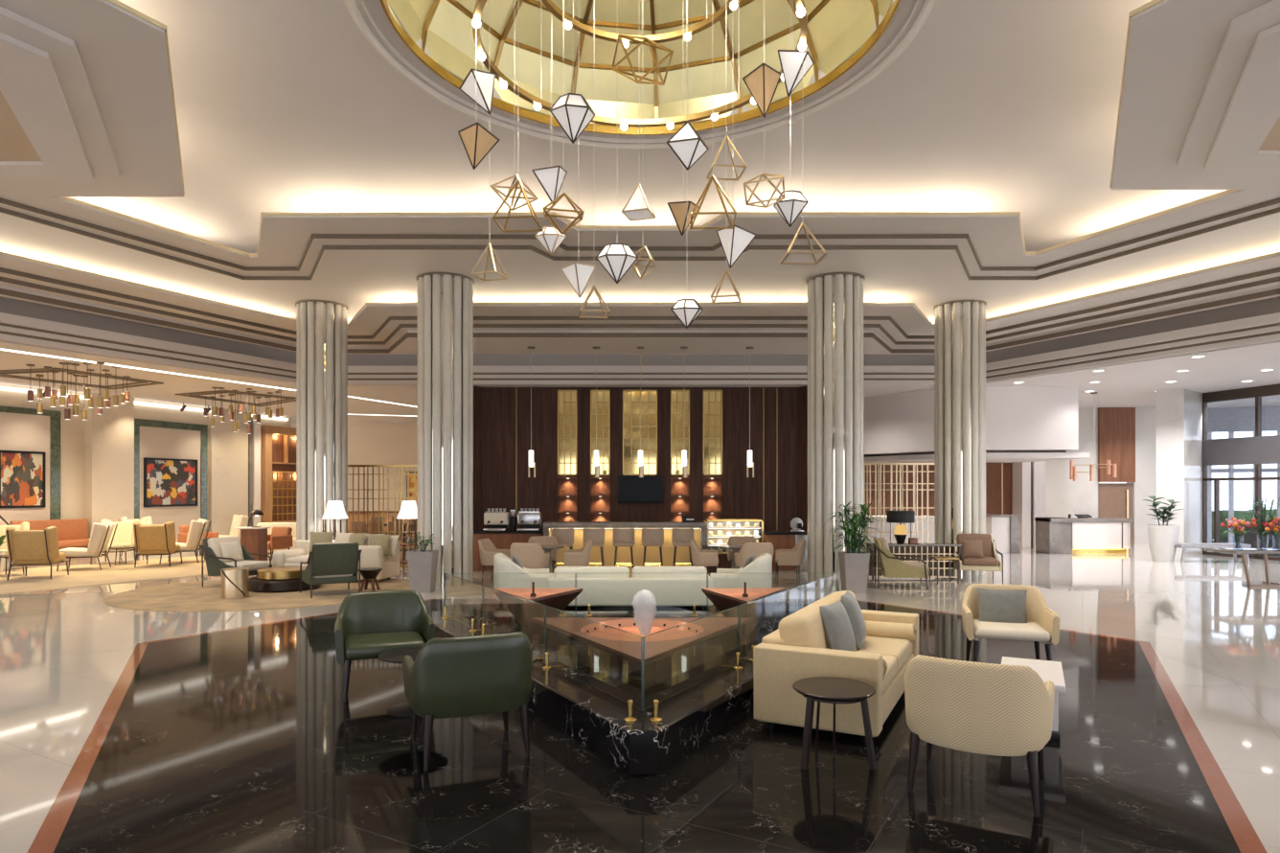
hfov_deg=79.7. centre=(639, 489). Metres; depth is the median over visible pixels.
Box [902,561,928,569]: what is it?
seat cushion
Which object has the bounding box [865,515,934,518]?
countertop
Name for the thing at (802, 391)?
wall
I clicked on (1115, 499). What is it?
door
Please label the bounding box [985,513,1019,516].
countertop
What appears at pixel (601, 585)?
sofa
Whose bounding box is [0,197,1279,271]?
trim
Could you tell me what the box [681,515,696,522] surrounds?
receipt printer
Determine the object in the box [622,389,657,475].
mirror panel
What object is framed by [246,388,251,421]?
pendant
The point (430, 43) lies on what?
dome
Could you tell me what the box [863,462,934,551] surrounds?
lattice screen
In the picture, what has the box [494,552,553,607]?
sofa
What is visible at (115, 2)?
trim
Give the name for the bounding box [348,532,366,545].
cushion
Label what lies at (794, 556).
cafe chair
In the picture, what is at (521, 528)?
drip tray
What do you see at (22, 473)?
painting
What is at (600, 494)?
niche shelf
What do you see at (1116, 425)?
wall
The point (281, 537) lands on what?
armchair
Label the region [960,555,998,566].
seat cushion
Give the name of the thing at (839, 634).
cushion
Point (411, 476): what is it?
painting
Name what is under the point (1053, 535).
reception desk
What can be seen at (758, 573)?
sofa
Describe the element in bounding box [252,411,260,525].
trim
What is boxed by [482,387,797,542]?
wall
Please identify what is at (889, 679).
seat cushion
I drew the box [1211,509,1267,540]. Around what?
hedge
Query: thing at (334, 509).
floor lamp
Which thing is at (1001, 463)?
trim
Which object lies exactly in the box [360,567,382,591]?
stool
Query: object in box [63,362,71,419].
pendant
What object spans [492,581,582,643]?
copper bowl
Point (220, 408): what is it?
pendant
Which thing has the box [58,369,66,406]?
pendant
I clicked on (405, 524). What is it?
dining table
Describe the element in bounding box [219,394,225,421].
pendant
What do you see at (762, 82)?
pendant
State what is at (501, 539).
countertop
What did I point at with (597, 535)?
bar stool
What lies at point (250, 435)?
trim
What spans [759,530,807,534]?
countertop
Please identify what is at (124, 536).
lounge armchair
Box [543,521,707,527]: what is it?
countertop
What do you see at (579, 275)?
pendant
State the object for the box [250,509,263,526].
table lamp
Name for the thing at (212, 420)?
pendant
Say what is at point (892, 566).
armchair
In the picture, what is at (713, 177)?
pendant
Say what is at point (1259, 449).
window
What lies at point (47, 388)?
pendant
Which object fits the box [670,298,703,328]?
pendant
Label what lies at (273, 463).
shelf
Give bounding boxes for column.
[295,299,348,540]
[416,272,474,587]
[806,272,864,587]
[933,299,986,574]
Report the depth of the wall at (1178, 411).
19.91 m
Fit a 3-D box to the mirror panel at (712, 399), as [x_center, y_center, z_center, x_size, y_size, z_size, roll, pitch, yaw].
[1.848,-1.456,19.535,0.497,2.172,0.120,0,0,0]
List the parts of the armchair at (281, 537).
seat, armrest, backrest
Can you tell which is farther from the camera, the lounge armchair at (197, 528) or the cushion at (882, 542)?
the lounge armchair at (197, 528)
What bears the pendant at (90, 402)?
hanging from the ceiling at (1132, 383)
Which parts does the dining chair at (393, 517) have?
backrest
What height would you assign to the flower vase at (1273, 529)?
0.599 m
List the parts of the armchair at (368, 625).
leg, seat, backrest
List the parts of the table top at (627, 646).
dish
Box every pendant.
[26,364,34,401]
[35,373,44,412]
[35,375,44,398]
[44,365,51,397]
[48,369,56,407]
[51,371,58,399]
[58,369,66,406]
[59,362,67,396]
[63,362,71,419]
[68,372,74,404]
[71,363,79,415]
[72,374,80,404]
[80,374,88,419]
[83,362,91,399]
[86,368,94,408]
[95,374,103,413]
[96,361,104,408]
[101,368,110,400]
[104,373,111,407]
[112,365,119,406]
[119,376,125,403]
[123,375,130,401]
[203,396,207,415]
[209,396,214,426]
[211,387,218,415]
[218,387,224,416]
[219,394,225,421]
[228,393,233,412]
[228,393,234,419]
[231,389,238,432]
[238,393,242,412]
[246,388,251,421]
[246,390,251,433]
[251,390,256,414]
[255,396,261,422]
[264,396,269,414]
[267,391,273,417]
[274,390,280,417]
[277,388,284,416]
[457,122,499,169]
[458,68,495,114]
[470,242,508,281]
[490,174,538,210]
[492,179,543,232]
[532,165,567,204]
[535,226,566,255]
[542,192,584,234]
[549,92,595,143]
[560,262,595,297]
[578,285,610,318]
[595,243,638,283]
[611,34,673,85]
[621,182,656,221]
[631,245,658,279]
[666,120,708,170]
[667,201,698,235]
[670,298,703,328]
[689,175,736,228]
[706,135,746,181]
[710,269,741,303]
[716,224,756,268]
[742,62,781,117]
[743,172,785,207]
[773,189,808,227]
[777,49,814,96]
[779,222,826,264]
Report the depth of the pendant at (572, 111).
6.90 m
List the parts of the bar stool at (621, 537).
leg, backrest, seat, leg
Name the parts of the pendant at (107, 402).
lamp shade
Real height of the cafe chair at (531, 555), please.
0.821 m
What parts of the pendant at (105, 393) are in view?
lamp shade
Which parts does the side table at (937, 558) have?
leg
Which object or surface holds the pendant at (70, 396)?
hanging from the ceiling at (1132, 383)
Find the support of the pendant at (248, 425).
hanging from the ceiling at (1132, 383)
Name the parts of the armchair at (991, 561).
panel, panel, leg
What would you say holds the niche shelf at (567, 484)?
attached to the wall at (770, 495)
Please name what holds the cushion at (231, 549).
on the armchair at (214, 558)
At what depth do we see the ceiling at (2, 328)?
17.24 m
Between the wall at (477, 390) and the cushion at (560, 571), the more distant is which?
the wall at (477, 390)
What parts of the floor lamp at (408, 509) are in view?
frame, lamp shade, stem, stem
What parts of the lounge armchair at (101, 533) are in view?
seat, frame rail, backrest, frame rail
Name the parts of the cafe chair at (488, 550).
backrest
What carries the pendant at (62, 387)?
hanging from the ceiling at (1132, 383)
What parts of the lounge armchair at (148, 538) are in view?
frame rail, backrest, cross rail, seat, frame rail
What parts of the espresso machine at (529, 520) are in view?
cup rail, panel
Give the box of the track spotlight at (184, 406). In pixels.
[180,402,186,411]
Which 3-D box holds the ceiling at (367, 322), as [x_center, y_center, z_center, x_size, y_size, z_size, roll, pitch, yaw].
[0.000,-3.607,9.425,31.988,0.035,16.850,0,0,0]
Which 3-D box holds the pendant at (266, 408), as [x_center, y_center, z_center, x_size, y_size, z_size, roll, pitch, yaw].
[-10.449,-2.351,21.489,0.140,0.517,0.140,0,0,0]
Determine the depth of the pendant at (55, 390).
16.86 m
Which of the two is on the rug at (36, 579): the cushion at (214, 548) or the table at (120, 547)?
the table at (120, 547)
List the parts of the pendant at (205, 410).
lamp shade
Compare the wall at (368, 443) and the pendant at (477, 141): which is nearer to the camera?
the pendant at (477, 141)
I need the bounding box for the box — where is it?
[908,537,917,544]
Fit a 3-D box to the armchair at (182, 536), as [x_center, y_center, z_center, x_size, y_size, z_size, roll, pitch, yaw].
[-11.770,1.345,20.405,0.710,0.811,0.750,0,0,18]
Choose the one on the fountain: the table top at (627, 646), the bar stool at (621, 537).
the table top at (627, 646)
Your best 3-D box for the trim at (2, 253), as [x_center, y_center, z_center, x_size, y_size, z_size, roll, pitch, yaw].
[0.000,-3.635,8.950,30.899,0.030,15.935,0,0,0]
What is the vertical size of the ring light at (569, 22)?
1.116 m
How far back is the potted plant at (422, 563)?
13.02 m
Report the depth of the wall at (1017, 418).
19.30 m
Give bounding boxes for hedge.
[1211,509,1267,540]
[1247,508,1277,520]
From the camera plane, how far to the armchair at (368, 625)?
6.88 m
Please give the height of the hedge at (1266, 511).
1.086 m
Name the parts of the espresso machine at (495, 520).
cup rail, panel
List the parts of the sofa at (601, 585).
frame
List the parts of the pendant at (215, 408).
lamp shade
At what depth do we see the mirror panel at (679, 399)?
19.57 m
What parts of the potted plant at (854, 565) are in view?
planter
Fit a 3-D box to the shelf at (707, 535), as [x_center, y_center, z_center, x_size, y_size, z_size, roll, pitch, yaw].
[2.005,0.990,16.500,1.155,0.015,0.520,0,0,0]
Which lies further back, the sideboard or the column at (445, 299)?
the sideboard
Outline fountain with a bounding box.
[428,572,839,774]
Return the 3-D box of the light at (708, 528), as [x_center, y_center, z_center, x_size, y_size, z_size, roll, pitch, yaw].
[2.005,0.822,16.250,1.115,0.010,0.015,0,0,0]
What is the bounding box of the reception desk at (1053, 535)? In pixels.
[1034,517,1131,553]
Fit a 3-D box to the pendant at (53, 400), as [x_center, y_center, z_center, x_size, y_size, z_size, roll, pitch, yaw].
[-12.855,-2.215,16.790,0.140,0.789,0.140,0,0,0]
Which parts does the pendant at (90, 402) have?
lamp shade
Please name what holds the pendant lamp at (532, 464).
hanging from the ceiling at (481, 345)
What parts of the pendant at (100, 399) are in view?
lamp shade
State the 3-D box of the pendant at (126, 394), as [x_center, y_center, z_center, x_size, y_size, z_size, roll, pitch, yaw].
[-11.837,-2.322,17.683,0.140,0.576,0.140,0,0,0]
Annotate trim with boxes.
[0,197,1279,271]
[0,206,1279,279]
[0,251,1279,325]
[0,267,1279,339]
[0,275,1279,344]
[0,288,1279,353]
[0,322,1279,374]
[0,330,1279,380]
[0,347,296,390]
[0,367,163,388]
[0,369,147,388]
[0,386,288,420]
[27,598,1267,852]
[57,0,1236,255]
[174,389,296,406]
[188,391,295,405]
[248,411,252,526]
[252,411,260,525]
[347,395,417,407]
[348,413,417,416]
[863,450,1066,457]
[866,462,1003,515]
[1030,461,1032,548]
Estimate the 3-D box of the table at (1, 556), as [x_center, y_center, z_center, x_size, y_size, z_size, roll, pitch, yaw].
[-12.831,1.539,15.600,0.600,0.401,0.600,0,0,0]
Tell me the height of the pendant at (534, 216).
3.408 m
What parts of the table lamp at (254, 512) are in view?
lamp shade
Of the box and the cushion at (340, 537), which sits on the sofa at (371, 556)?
the cushion at (340, 537)
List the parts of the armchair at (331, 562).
leg, arm, panel, leg, panel, leg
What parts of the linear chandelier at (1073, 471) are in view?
arm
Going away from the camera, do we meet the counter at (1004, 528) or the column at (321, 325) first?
the column at (321, 325)
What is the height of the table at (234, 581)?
0.467 m
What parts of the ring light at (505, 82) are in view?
bulb, bulb, bulb, bulb, bulb, bulb, bulb, bulb, bulb, bulb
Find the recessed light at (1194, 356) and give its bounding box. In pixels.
[1188,354,1207,358]
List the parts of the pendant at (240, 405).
lamp shade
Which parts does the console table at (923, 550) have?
leg, panel, leg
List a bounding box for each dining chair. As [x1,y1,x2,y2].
[350,521,366,533]
[367,516,382,533]
[368,520,382,533]
[384,516,405,534]
[388,521,411,552]
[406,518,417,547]
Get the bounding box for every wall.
[0,383,290,527]
[84,392,134,553]
[208,407,248,540]
[290,422,417,510]
[473,386,482,529]
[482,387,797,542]
[797,385,807,530]
[863,386,1078,455]
[865,462,1012,515]
[1012,460,1045,548]
[1045,407,1156,544]
[1097,407,1135,481]
[1156,388,1202,557]
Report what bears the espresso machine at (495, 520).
on the countertop at (501, 539)
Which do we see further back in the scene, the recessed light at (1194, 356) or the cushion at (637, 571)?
the recessed light at (1194, 356)
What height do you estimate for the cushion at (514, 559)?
0.360 m
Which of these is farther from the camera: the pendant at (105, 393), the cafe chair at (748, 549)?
the pendant at (105, 393)
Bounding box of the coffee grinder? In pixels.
[509,509,516,531]
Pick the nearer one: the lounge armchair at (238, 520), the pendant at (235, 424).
the pendant at (235, 424)
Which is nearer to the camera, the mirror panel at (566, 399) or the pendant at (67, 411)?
the pendant at (67, 411)
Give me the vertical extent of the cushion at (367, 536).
0.408 m
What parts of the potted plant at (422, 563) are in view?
planter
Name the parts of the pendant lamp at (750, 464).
cord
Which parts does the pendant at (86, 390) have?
lamp shade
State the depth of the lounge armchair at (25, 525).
16.87 m
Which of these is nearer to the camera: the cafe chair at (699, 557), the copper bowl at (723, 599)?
the copper bowl at (723, 599)
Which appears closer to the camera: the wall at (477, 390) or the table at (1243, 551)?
the table at (1243, 551)
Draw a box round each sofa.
[256,522,296,552]
[272,539,399,579]
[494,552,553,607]
[547,566,713,608]
[709,552,772,588]
[754,590,918,743]
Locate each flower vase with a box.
[1220,516,1257,549]
[1241,493,1279,547]
[1261,516,1279,549]
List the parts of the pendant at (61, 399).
lamp shade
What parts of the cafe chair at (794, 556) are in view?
leg, backrest, leg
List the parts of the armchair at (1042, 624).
leg, leg, seat, leg, leg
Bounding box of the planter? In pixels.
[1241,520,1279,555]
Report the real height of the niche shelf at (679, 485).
1.349 m
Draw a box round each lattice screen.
[347,464,417,567]
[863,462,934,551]
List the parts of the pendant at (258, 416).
lamp shade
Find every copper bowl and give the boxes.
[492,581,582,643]
[701,581,786,644]
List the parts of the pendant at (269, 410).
lamp shade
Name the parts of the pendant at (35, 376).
lamp shade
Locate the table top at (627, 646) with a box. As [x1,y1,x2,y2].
[531,617,752,677]
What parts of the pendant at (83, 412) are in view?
lamp shade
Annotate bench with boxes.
[1174,542,1251,562]
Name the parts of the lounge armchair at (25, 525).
backrest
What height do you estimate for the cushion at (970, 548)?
0.342 m
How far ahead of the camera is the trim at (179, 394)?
21.17 m
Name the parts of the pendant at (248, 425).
lamp shade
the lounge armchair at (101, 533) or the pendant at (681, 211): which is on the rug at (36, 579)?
the lounge armchair at (101, 533)
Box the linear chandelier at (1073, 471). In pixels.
[1069,391,1116,480]
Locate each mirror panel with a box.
[557,389,576,475]
[590,389,610,475]
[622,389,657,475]
[670,389,689,475]
[703,389,722,475]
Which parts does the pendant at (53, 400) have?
lamp shade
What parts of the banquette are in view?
backrest, seat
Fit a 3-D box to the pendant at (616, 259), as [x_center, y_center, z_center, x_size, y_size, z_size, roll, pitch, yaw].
[-0.219,-4.029,7.291,0.398,4.129,0.345,0,0,0]
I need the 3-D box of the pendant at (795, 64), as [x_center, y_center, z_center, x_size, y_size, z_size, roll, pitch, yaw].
[1.541,-4.849,7.563,0.298,1.873,0.311,0,0,24]
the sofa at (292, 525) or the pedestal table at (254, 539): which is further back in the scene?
the sofa at (292, 525)
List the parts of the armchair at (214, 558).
leg, arm, panel, panel, arm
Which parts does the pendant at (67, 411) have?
lamp shade, cord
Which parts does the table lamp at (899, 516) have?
stem, lamp shade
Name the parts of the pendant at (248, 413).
lamp shade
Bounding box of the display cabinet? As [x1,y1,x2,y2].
[260,425,296,522]
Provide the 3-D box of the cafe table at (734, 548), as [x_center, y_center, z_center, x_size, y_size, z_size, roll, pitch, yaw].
[1.782,1.402,14.400,0.620,0.690,0.620,0,0,0]
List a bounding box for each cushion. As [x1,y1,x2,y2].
[206,536,244,562]
[219,540,242,561]
[225,559,269,571]
[285,554,388,563]
[308,530,333,552]
[312,573,353,577]
[314,542,349,544]
[334,531,353,542]
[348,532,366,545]
[365,533,383,545]
[368,533,390,555]
[389,534,398,556]
[511,554,524,569]
[553,566,629,577]
[632,566,707,577]
[741,554,754,569]
[778,602,829,648]
[812,590,855,604]
[819,599,856,651]
[840,589,866,649]
[856,636,913,672]
[878,537,890,550]
[882,655,896,692]
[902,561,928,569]
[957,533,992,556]
[960,539,983,558]
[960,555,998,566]
[977,588,1027,622]
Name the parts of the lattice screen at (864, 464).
frame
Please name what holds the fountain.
on the floor
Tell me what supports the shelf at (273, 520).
attached to the display cabinet
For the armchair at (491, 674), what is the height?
0.821 m
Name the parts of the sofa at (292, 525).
backrest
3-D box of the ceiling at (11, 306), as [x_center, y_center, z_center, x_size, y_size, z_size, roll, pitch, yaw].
[0.000,-3.290,10.025,34.669,0.520,18.096,0,0,0]
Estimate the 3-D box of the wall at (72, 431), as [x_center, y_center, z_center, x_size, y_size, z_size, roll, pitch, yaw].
[-17.765,-0.430,13.806,0.400,4.360,29.200,0,0,20]
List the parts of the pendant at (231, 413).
lamp shade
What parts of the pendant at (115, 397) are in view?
lamp shade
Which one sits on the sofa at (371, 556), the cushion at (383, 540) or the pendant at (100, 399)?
the cushion at (383, 540)
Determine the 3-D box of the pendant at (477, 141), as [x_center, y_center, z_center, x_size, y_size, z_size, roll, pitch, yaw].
[-1.490,-4.349,6.953,0.370,2.849,0.356,0,0,0]
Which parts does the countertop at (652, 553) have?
panel, panel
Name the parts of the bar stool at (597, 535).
backrest, seat, leg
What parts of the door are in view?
handle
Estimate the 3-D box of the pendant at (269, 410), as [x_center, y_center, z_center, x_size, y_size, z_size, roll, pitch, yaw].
[-9.938,-2.267,20.597,0.140,0.686,0.140,0,0,0]
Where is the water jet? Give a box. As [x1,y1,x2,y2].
[631,589,657,639]
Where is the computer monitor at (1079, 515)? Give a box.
[1074,514,1092,517]
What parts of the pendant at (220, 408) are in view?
lamp shade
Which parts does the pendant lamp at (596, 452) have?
cord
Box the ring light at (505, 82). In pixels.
[471,0,807,130]
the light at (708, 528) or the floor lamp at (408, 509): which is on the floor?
the floor lamp at (408, 509)
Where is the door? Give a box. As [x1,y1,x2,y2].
[1097,482,1133,544]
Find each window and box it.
[1202,383,1279,560]
[1207,406,1279,543]
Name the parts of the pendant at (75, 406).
lamp shade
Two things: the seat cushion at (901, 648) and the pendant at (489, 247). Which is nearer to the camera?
the seat cushion at (901, 648)
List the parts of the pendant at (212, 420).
lamp shade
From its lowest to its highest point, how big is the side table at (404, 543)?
0.400 m
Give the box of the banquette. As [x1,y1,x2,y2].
[9,518,89,549]
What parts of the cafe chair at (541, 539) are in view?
backrest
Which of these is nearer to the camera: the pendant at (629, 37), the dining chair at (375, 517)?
the pendant at (629, 37)
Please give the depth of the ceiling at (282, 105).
10.01 m
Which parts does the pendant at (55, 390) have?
lamp shade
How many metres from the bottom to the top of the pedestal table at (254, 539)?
0.875 m
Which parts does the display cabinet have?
panel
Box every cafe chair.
[478,538,511,584]
[510,542,549,568]
[527,535,558,572]
[563,538,592,566]
[689,538,718,568]
[726,535,756,560]
[733,542,773,568]
[775,538,805,584]
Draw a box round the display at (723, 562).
[704,518,763,571]
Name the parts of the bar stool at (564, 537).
backrest, seat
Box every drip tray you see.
[483,526,508,530]
[517,526,541,530]
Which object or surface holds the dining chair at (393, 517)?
on the floor
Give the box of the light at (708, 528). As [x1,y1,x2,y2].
[708,527,760,528]
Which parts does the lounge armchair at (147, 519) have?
backrest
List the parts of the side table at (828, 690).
leg, leg, leg, leg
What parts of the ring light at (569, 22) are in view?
bulb, bulb, bulb, bulb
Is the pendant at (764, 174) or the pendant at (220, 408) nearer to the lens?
the pendant at (764, 174)
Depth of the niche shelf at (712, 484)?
19.75 m
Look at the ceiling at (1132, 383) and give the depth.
18.56 m
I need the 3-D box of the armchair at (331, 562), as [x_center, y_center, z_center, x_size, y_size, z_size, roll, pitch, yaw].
[-5.171,1.303,12.800,0.812,0.869,0.901,0,0,-34]
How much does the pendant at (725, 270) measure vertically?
3.716 m
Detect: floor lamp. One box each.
[321,500,348,540]
[396,500,417,572]
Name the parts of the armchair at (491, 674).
leg, leg, backrest, leg, leg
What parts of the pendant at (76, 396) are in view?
lamp shade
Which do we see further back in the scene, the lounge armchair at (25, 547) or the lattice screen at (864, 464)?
the lattice screen at (864, 464)
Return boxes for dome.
[344,0,935,149]
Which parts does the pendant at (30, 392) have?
lamp shade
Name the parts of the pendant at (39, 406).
lamp shade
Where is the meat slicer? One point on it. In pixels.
(795, 523)
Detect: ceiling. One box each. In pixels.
[0,0,1279,260]
[0,23,1279,322]
[0,253,1279,335]
[0,272,1279,341]
[0,284,1279,354]
[0,296,1279,365]
[0,325,1279,378]
[0,333,1279,422]
[863,452,1089,462]
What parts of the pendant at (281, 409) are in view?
lamp shade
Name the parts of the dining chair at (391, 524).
backrest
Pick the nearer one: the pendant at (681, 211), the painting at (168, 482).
the pendant at (681, 211)
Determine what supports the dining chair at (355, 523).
on the floor
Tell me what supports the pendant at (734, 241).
hanging from the dome
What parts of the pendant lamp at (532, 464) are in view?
cord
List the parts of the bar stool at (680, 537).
leg, seat, backrest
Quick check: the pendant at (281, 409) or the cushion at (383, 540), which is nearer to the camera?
the cushion at (383, 540)
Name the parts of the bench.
leg, seat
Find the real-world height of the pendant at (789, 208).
2.957 m
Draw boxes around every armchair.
[0,521,29,558]
[5,525,68,580]
[56,521,117,571]
[90,518,139,564]
[118,516,152,556]
[133,521,182,567]
[160,518,211,563]
[177,525,218,555]
[199,536,272,586]
[218,514,251,538]
[267,525,292,560]
[299,542,361,597]
[334,590,435,702]
[402,631,532,770]
[872,537,928,590]
[904,654,1054,816]
[951,533,1003,581]
[961,583,1060,662]
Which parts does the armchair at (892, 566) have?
leg, leg, arm, arm, panel, leg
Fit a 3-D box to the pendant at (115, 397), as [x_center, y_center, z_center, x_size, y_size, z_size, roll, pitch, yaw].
[-11.079,-2.192,16.203,0.140,0.836,0.140,0,0,0]
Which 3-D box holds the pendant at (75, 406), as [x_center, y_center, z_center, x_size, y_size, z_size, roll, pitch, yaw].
[-11.711,-2.075,15.906,0.140,1.070,0.140,0,0,0]
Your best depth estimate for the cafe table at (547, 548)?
14.34 m
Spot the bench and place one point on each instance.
(1183, 545)
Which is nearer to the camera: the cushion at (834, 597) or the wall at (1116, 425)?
the cushion at (834, 597)
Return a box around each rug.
[0,552,272,594]
[103,576,410,611]
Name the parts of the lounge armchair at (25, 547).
frame rail, backrest, cross rail, seat, frame rail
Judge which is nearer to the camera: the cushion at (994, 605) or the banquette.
the cushion at (994, 605)
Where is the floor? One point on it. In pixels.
(246, 740)
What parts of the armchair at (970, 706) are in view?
leg, leg, backrest, leg, leg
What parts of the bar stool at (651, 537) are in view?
leg, backrest, seat, leg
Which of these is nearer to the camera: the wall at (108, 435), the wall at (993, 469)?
the wall at (108, 435)
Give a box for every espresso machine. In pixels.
[483,507,509,531]
[517,507,542,531]
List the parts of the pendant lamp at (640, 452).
cord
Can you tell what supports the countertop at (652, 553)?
on the floor
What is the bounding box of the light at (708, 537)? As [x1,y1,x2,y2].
[708,536,760,537]
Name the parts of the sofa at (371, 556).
armrest, backrest, panel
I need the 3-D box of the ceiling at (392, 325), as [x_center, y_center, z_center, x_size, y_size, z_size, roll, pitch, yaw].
[0.000,-3.585,9.600,32.547,0.130,17.200,0,0,0]
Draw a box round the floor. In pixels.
[0,539,1279,852]
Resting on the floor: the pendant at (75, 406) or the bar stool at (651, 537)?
the bar stool at (651, 537)
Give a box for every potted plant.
[0,534,5,572]
[407,531,438,592]
[826,501,884,593]
[1142,495,1184,561]
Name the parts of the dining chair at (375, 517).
backrest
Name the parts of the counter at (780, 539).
panel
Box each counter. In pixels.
[759,530,807,570]
[865,515,934,551]
[985,513,1020,552]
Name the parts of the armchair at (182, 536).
armrest, backrest, armrest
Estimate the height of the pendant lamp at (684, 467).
3.012 m
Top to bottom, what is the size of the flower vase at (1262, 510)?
1.020 m
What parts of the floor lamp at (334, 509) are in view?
stem, lamp shade, frame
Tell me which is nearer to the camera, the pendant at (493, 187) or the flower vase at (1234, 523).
the pendant at (493, 187)
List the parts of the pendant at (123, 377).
lamp shade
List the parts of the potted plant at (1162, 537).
planter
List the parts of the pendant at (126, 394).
lamp shade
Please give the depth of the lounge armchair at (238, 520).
21.59 m
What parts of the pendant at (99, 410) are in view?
lamp shade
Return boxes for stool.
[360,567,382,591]
[548,527,573,568]
[579,527,605,566]
[609,527,635,568]
[639,527,663,566]
[668,527,694,566]
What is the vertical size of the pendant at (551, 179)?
3.021 m
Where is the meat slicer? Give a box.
[788,517,803,532]
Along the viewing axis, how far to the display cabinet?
26.81 m
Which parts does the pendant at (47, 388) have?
lamp shade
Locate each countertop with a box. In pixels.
[473,529,543,533]
[473,529,543,570]
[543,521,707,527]
[543,521,707,571]
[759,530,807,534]
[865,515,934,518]
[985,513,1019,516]
[1034,517,1131,522]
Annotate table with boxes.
[0,554,24,574]
[108,546,135,565]
[220,567,248,598]
[232,526,270,560]
[248,566,320,592]
[378,646,422,716]
[385,523,417,549]
[399,542,417,563]
[540,545,564,572]
[718,545,743,568]
[792,676,876,769]
[866,542,961,579]
[928,555,959,584]
[1001,656,1065,740]
[1203,548,1279,587]
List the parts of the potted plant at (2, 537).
planter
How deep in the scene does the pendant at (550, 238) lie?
8.22 m
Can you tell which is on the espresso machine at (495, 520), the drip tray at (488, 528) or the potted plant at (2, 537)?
the drip tray at (488, 528)
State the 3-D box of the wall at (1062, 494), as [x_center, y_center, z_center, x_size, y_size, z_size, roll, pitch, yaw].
[15.033,-0.430,24.600,5.437,4.360,0.400,0,0,0]
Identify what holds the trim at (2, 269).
attached to the ceiling at (392, 325)
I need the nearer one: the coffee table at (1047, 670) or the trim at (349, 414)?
the coffee table at (1047, 670)
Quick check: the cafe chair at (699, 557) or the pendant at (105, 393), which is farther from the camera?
the pendant at (105, 393)
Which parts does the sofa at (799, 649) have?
frame, armrest, armrest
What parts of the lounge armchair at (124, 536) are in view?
seat, backrest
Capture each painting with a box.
[0,450,45,507]
[143,457,197,506]
[406,471,417,503]
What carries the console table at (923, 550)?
on the floor
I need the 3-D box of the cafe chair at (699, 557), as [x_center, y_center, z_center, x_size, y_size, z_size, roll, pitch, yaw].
[1.188,1.337,14.206,0.540,0.821,0.642,0,0,6]
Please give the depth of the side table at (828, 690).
4.82 m
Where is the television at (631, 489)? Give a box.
[617,475,662,502]
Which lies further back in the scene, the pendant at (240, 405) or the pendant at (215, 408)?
the pendant at (240, 405)
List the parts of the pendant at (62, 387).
lamp shade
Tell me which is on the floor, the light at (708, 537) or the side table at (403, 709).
the side table at (403, 709)
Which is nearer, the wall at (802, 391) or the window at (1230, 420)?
the wall at (802, 391)
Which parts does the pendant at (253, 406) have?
lamp shade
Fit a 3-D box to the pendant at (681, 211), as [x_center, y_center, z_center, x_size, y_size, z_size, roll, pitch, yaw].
[0.460,-4.341,7.984,0.261,3.378,0.263,0,0,28]
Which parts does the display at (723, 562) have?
panel, frame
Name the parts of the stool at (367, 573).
leg, leg, seat, leg, leg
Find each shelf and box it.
[272,461,296,464]
[272,470,296,472]
[273,520,296,522]
[557,475,576,521]
[590,475,610,521]
[670,475,689,521]
[703,475,722,521]
[707,525,761,527]
[707,534,761,536]
[707,542,727,545]
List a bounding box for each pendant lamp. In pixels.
[526,346,535,477]
[592,346,600,477]
[636,346,644,477]
[680,346,687,477]
[745,346,754,477]
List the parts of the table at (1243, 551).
leg, foot rail, leg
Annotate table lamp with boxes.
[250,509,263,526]
[886,510,914,543]
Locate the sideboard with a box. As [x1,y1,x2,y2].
[347,510,417,539]
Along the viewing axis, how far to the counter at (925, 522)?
20.95 m
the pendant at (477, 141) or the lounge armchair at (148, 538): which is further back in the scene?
the lounge armchair at (148, 538)
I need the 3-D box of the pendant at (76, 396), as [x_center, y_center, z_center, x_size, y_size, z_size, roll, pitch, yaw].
[-12.815,-2.274,17.435,0.140,0.671,0.140,0,0,0]
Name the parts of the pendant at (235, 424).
lamp shade, cord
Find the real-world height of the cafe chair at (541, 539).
0.821 m
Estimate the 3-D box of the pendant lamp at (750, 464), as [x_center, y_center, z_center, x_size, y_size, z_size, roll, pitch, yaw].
[2.545,-1.794,17.750,0.189,3.012,0.180,0,0,0]
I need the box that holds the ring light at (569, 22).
[541,0,738,47]
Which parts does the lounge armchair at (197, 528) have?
seat, frame rail, backrest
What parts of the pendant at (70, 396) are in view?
lamp shade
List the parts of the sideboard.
door, door, door, door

